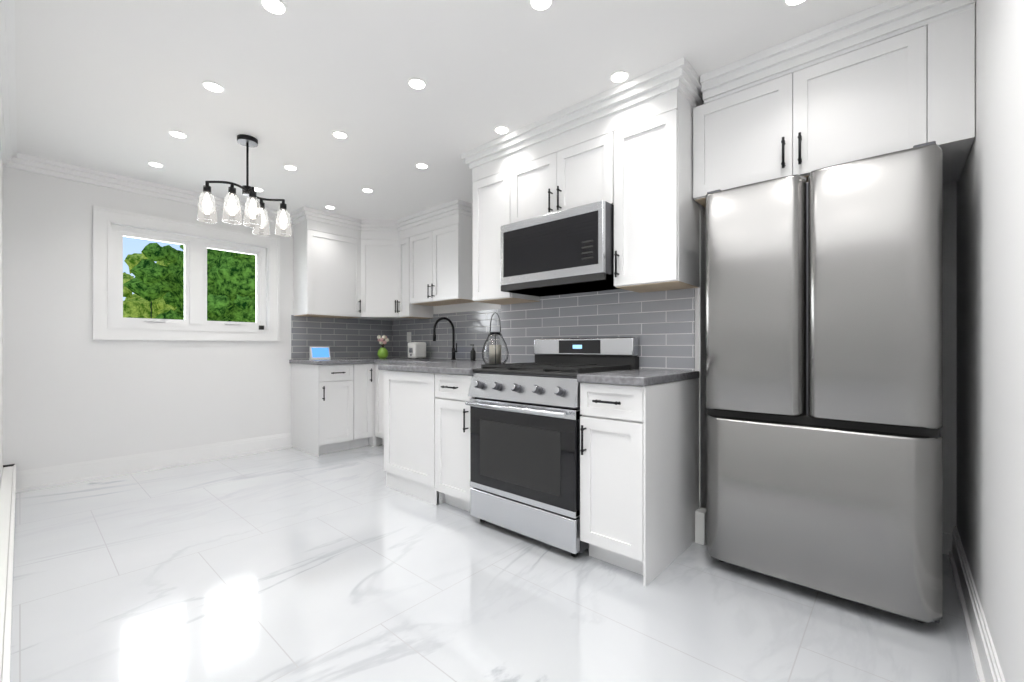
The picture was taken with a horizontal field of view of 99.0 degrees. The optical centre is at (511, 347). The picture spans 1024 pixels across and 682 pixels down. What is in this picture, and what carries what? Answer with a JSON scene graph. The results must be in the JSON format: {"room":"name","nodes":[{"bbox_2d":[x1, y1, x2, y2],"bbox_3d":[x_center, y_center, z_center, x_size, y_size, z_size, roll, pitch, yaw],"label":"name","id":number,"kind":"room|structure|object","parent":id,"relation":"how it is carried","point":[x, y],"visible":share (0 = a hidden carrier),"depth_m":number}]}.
{"room":"kitchen","nodes":[
{"label":"kitchen","id":0,"kind":"room"},
{"bbox_2d":[0,140,2,484],"bbox_3d":[-1.800,-0.170,1.391,4.960,2.420,0.150,0,0,42],"label":"wall","id":1,"kind":"structure","parent":0,"point":[1,316],"depth_m":2.85},
{"bbox_2d":[0,464,15,681],"bbox_3d":[-2.001,0.927,1.712,4.165,0.195,0.061,0,0,42],"label":"heater unit","id":2,"kind":"object","parent":1,"relation":"attached to","point":[7,500],"visible":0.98,"depth_m":1.71},
{"bbox_2d":[0,0,19,168],"bbox_3d":[-2.125,-1.330,1.824,3.900,0.100,0.065,0,0,42],"label":"crown molding","id":3,"kind":"structure","parent":1,"relation":"attached to","point":[12,158],"depth_m":2.24},
{"bbox_2d":[3,166,346,470],"bbox_3d":[-2.605,-0.170,4.333,0.150,2.420,3.480,0,0,42],"label":"wall","id":4,"kind":"structure","parent":0,"point":[74,391],"depth_m":3.43},
{"bbox_2d":[16,153,291,223],"bbox_3d":[-2.899,-1.330,3.839,0.065,0.100,1.870,0,0,42],"label":"crown molding","id":5,"kind":"structure","parent":4,"relation":"attached to","point":[28,163],"depth_m":3.50},
{"bbox_2d":[16,433,291,492],"bbox_3d":[-2.945,0.966,3.816,0.028,0.148,1.956,0,0,42],"label":"baseboard","id":6,"kind":"structure","parent":4,"relation":"attached to","point":[45,477],"depth_m":3.65},
{"bbox_2d":[93,205,279,340],"bbox_3d":[-2.887,-0.585,3.995,0.177,1.050,1.380,0,0,42],"label":"window","id":7,"kind":"structure","parent":4,"relation":"in","point":[112,228],"depth_m":3.92},
{"bbox_2d":[291,315,390,359],"bbox_3d":[-1.905,-0.120,5.002,0.008,0.500,1.190,0,0,42],"label":"backsplash","id":8,"kind":"structure","parent":4,"relation":"attached to","point":[345,338],"depth_m":4.94},
{"bbox_2d":[14,0,887,219],"bbox_3d":[-0.695,-1.420,2.636,5.260,0.080,3.480,0,0,42],"label":"ceiling","id":9,"kind":"structure","parent":0,"point":[116,87],"depth_m":2.23},
{"bbox_2d":[147,161,163,167],"bbox_3d":[-2.683,-1.377,3.289,0.103,0.006,0.095,0,0,42],"label":"recessed light","id":10,"kind":"object","parent":9,"relation":"in","point":[155,164],"depth_m":3.29},
{"bbox_2d":[168,130,187,138],"bbox_3d":[-2.160,-1.377,2.824,0.103,0.006,0.097,0,0,42],"label":"recessed light","id":11,"kind":"object","parent":9,"relation":"in","point":[177,134],"depth_m":2.82},
{"bbox_2d":[202,81,224,92],"bbox_3d":[-1.578,-1.377,2.309,0.105,0.006,0.098,0,0,42],"label":"recessed light","id":12,"kind":"object","parent":9,"relation":"in","point":[209,85],"depth_m":2.31},
{"bbox_2d":[197,134,291,236],"bbox_3d":[-1.745,-1.083,2.888,0.289,0.593,0.554,0,0,42],"label":"pendant chandelier","id":13,"kind":"object","parent":9,"relation":"hanging from","point":[256,217],"visible":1,"depth_m":2.80},
{"bbox_2d":[255,187,263,191],"bbox_3d":[-2.211,-1.377,3.815,0.100,0.006,0.076,0,0,42],"label":"recessed light","id":14,"kind":"object","parent":9,"relation":"in","point":[256,188],"depth_m":3.81},
{"bbox_2d":[259,0,287,15],"bbox_3d":[-0.960,-1.377,1.761,0.101,0.006,0.097,0,0,42],"label":"recessed light","id":15,"kind":"object","parent":9,"relation":"in","point":[277,7],"depth_m":1.76},
{"bbox_2d":[283,165,297,170],"bbox_3d":[-1.695,-1.377,3.348,0.106,0.006,0.097,0,0,42],"label":"recessed light","id":16,"kind":"object","parent":9,"relation":"in","point":[289,167],"depth_m":3.34},
{"bbox_2d":[325,205,335,208],"bbox_3d":[-1.789,-1.377,4.299,0.104,0.006,0.089,0,0,42],"label":"recessed light","id":17,"kind":"object","parent":9,"relation":"in","point":[328,207],"depth_m":4.30},
{"bbox_2d":[332,131,347,138],"bbox_3d":[-1.113,-1.377,2.830,0.103,0.006,0.099,0,0,42],"label":"recessed light","id":18,"kind":"object","parent":9,"relation":"in","point":[338,134],"depth_m":2.83},
{"bbox_2d":[362,188,373,192],"bbox_3d":[-1.267,-1.377,3.834,0.099,0.006,0.097,0,0,42],"label":"recessed light","id":19,"kind":"object","parent":9,"relation":"in","point":[367,190],"depth_m":3.83},
{"bbox_2d":[407,78,426,89],"bbox_3d":[-0.494,-1.377,2.281,0.101,0.006,0.101,0,0,42],"label":"recessed light","id":20,"kind":"object","parent":9,"relation":"in","point":[415,83],"depth_m":2.28},
{"bbox_2d":[415,163,427,168],"bbox_3d":[-0.685,-1.377,3.315,0.103,0.006,0.096,0,0,42],"label":"recessed light","id":21,"kind":"object","parent":9,"relation":"in","point":[419,165],"depth_m":3.31},
{"bbox_2d":[494,126,509,133],"bbox_3d":[-0.065,-1.377,2.766,0.096,0.006,0.099,0,0,42],"label":"recessed light","id":22,"kind":"object","parent":9,"relation":"in","point":[499,129],"depth_m":2.76},
{"bbox_2d":[529,0,553,11],"bbox_3d":[0.117,-1.377,1.748,0.091,0.006,0.086,0,0,42],"label":"recessed light","id":23,"kind":"object","parent":9,"relation":"in","point":[537,5],"depth_m":1.75},
{"bbox_2d":[609,70,629,82],"bbox_3d":[0.548,-1.377,2.223,0.100,0.006,0.102,0,0,42],"label":"recessed light","id":24,"kind":"object","parent":9,"relation":"in","point":[620,76],"depth_m":2.22},
{"bbox_2d":[783,0,806,6],"bbox_3d":[1.123,-1.377,1.736,0.071,0.006,0.066,0,0,42],"label":"recessed light","id":25,"kind":"object","parent":9,"relation":"in","point":[789,3],"depth_m":1.74},
{"bbox_2d":[10,445,977,681],"bbox_3d":[-0.695,1.065,2.636,5.260,0.050,3.480,0,0,42],"label":"floor","id":26,"kind":"structure","parent":0,"point":[291,564],"depth_m":1.79},
{"bbox_2d":[291,363,381,456],"bbox_3d":[-1.649,0.605,4.791,0.664,0.870,1.218,0,0,42],"label":"base cabinet","id":27,"kind":"object","parent":26,"relation":"on","point":[332,408],"depth_m":4.36},
{"bbox_2d":[375,363,383,444],"bbox_3d":[-0.781,0.605,4.391,1.230,0.870,0.663,0,0,42],"label":"base cabinet","id":28,"kind":"object","parent":26,"relation":"on","point":[379,403],"visible":0.04,"depth_m":4.54},
{"bbox_2d":[289,358,698,385],"bbox_3d":[-0.463,0.149,3.665,3.920,0.038,1.315,0,0,42],"label":"countertop","id":29,"kind":"structure","parent":28,"relation":"on","point":[641,377],"depth_m":2.72},
{"bbox_2d":[309,347,330,359],"bbox_3d":[-2.002,0.062,4.560,0.050,0.135,0.200,0,0,42],"label":"smart display","id":30,"kind":"object","parent":29,"relation":"on","point":[319,353],"visible":1,"depth_m":4.54},
{"bbox_2d":[377,335,388,358],"bbox_3d":[-1.480,-0.005,5.014,0.135,0.271,0.136,0,0,42],"label":"vase","id":31,"kind":"object","parent":29,"relation":"on","point":[382,353],"visible":1,"depth_m":4.97},
{"bbox_2d":[408,342,425,358],"bbox_3d":[-1.061,0.036,4.851,0.150,0.187,0.175,0,0,42],"label":"toaster","id":32,"kind":"object","parent":29,"relation":"on","point":[416,350],"visible":1,"depth_m":4.79},
{"bbox_2d":[433,317,456,359],"bbox_3d":[-0.671,-0.088,4.449,0.104,0.436,0.294,0,0,42],"label":"gooseneck faucet","id":33,"kind":"object","parent":29,"relation":"on","point":[453,337],"visible":1,"depth_m":4.53},
{"bbox_2d":[470,344,475,360],"bbox_3d":[-0.383,0.052,4.259,0.060,0.156,0.052,0,0,42],"label":"soap dispenser","id":34,"kind":"object","parent":29,"relation":"on","point":[472,355],"visible":1,"depth_m":4.24},
{"bbox_2d":[482,312,508,363],"bbox_3d":[-0.117,-0.057,3.060,0.176,0.374,0.176,0,0,42],"label":"candle lantern","id":35,"kind":"object","parent":29,"relation":"on","point":[495,350],"visible":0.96,"depth_m":3.00},
{"bbox_2d":[384,370,444,504],"bbox_3d":[-0.302,0.605,3.545,0.600,0.870,1.297,0,0,42],"label":"base cabinet","id":36,"kind":"object","parent":26,"relation":"on","point":[409,433],"visible":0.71,"depth_m":3.05},
{"bbox_2d":[435,373,474,511],"bbox_3d":[-0.161,0.605,2.977,0.357,0.870,0.714,0,0,42],"label":"base cabinet","id":37,"kind":"object","parent":26,"relation":"on","point":[452,446],"visible":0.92,"depth_m":2.75},
{"bbox_2d":[465,337,638,556],"bbox_3d":[0.233,0.490,2.581,0.750,1.100,0.742,0,0,42],"label":"range","id":38,"kind":"object","parent":26,"relation":"on","point":[525,449],"visible":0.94,"depth_m":2.34},
{"bbox_2d":[580,378,698,586],"bbox_3d":[0.665,0.605,2.244,0.336,0.870,0.714,0,0,42],"label":"base cabinet","id":39,"kind":"object","parent":26,"relation":"on","point":[639,476],"visible":0.98,"depth_m":2.04},
{"bbox_2d":[695,507,706,544],"bbox_3d":[1.016,0.955,2.334,0.050,0.170,0.080,0,0,42],"label":"baseboard","id":40,"kind":"structure","parent":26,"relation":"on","point":[701,525],"depth_m":2.31},
{"bbox_2d":[706,141,942,622],"bbox_3d":[1.497,0.152,2.130,0.820,1.775,0.906,0,0,42],"label":"fridge","id":41,"kind":"object","parent":26,"relation":"on","point":[824,347],"visible":1,"depth_m":1.73},
{"bbox_2d":[658,205,706,508],"bbox_3d":[0.683,-0.170,3.125,1.490,2.420,0.620,0,0,42],"label":"wall","id":42,"kind":"structure","parent":0,"point":[700,329],"depth_m":2.42},
{"bbox_2d":[461,57,703,304],"bbox_3d":[0.354,-0.853,2.742,1.578,1.054,0.381,0,0,42],"label":"upper cabinet","id":43,"kind":"object","parent":42,"relation":"attached to","point":[625,149],"visible":0.81,"depth_m":2.37},
{"bbox_2d":[501,200,619,296],"bbox_3d":[0.343,-0.570,2.719,0.746,0.420,0.429,0,0,42],"label":"over-the-range microwave","id":44,"kind":"object","parent":43,"relation":"attached to","point":[568,251],"visible":0.96,"depth_m":2.52},
{"bbox_2d":[499,288,694,370],"bbox_3d":[0.463,-0.150,2.900,1.460,0.560,0.008,0,0,42],"label":"backsplash","id":45,"kind":"structure","parent":42,"relation":"attached to","point":[660,325],"depth_m":2.73},
{"bbox_2d":[693,0,974,207],"bbox_3d":[1.507,-1.078,2.155,1.023,0.604,0.635,0,0,42],"label":"upper cabinet","id":46,"kind":"object","parent":42,"relation":"attached to","point":[888,76],"visible":0.94,"depth_m":1.88},
{"bbox_2d":[426,182,955,533],"bbox_3d":[0.411,-0.170,3.881,4.960,2.420,0.150,0,0,42],"label":"wall","id":47,"kind":"structure","parent":0,"point":[948,431],"depth_m":2.20},
{"bbox_2d":[290,199,474,320],"bbox_3d":[-1.287,-0.853,4.447,1.661,1.054,1.251,0,0,42],"label":"upper cabinet","id":48,"kind":"object","parent":47,"relation":"attached to","point":[419,265],"visible":0.96,"depth_m":4.55},
{"bbox_2d":[407,332,410,341],"bbox_3d":[-1.231,-0.120,5.225,0.080,0.120,0.006,0,0,42],"label":"outlet plates","id":49,"kind":"object","parent":47,"relation":"attached to","point":[408,336],"visible":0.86,"depth_m":5.22},
{"bbox_2d":[391,309,498,359],"bbox_3d":[-0.583,-0.120,4.659,2.440,0.500,0.008,0,0,42],"label":"backsplash","id":50,"kind":"structure","parent":47,"relation":"attached to","point":[471,327],"depth_m":4.76},
{"bbox_2d":[956,0,1023,681],"bbox_3d":[1.216,-0.170,0.940,0.150,2.420,3.480,0,0,42],"label":"wall","id":51,"kind":"structure","parent":0,"point":[990,355],"depth_m":1.30},
{"bbox_2d":[944,526,1004,681],"bbox_3d":[1.149,0.966,0.999,0.028,0.148,3.180,0,0,42],"label":"baseboard","id":52,"kind":"structure","parent":51,"relation":"attached to","point":[986,661],"depth_m":1.56},
{"label":"outside","id":53,"kind":"structure","parent":0,"visible":0},
{"bbox_3d":[-31.887,4.090,31.637,79.800,0.100,120.000,0,0,42],"label":"ground","id":54,"kind":"structure","parent":53,"visible":0},
{"bbox_2d":[123,243,255,322],"bbox_3d":[-18.185,0.303,16.261,29.506,8.639,38.263,0,0,42],"label":"trees","id":55,"kind":"object","parent":54,"relation":"on","point":[157,288],"depth_m":9.67}
]}

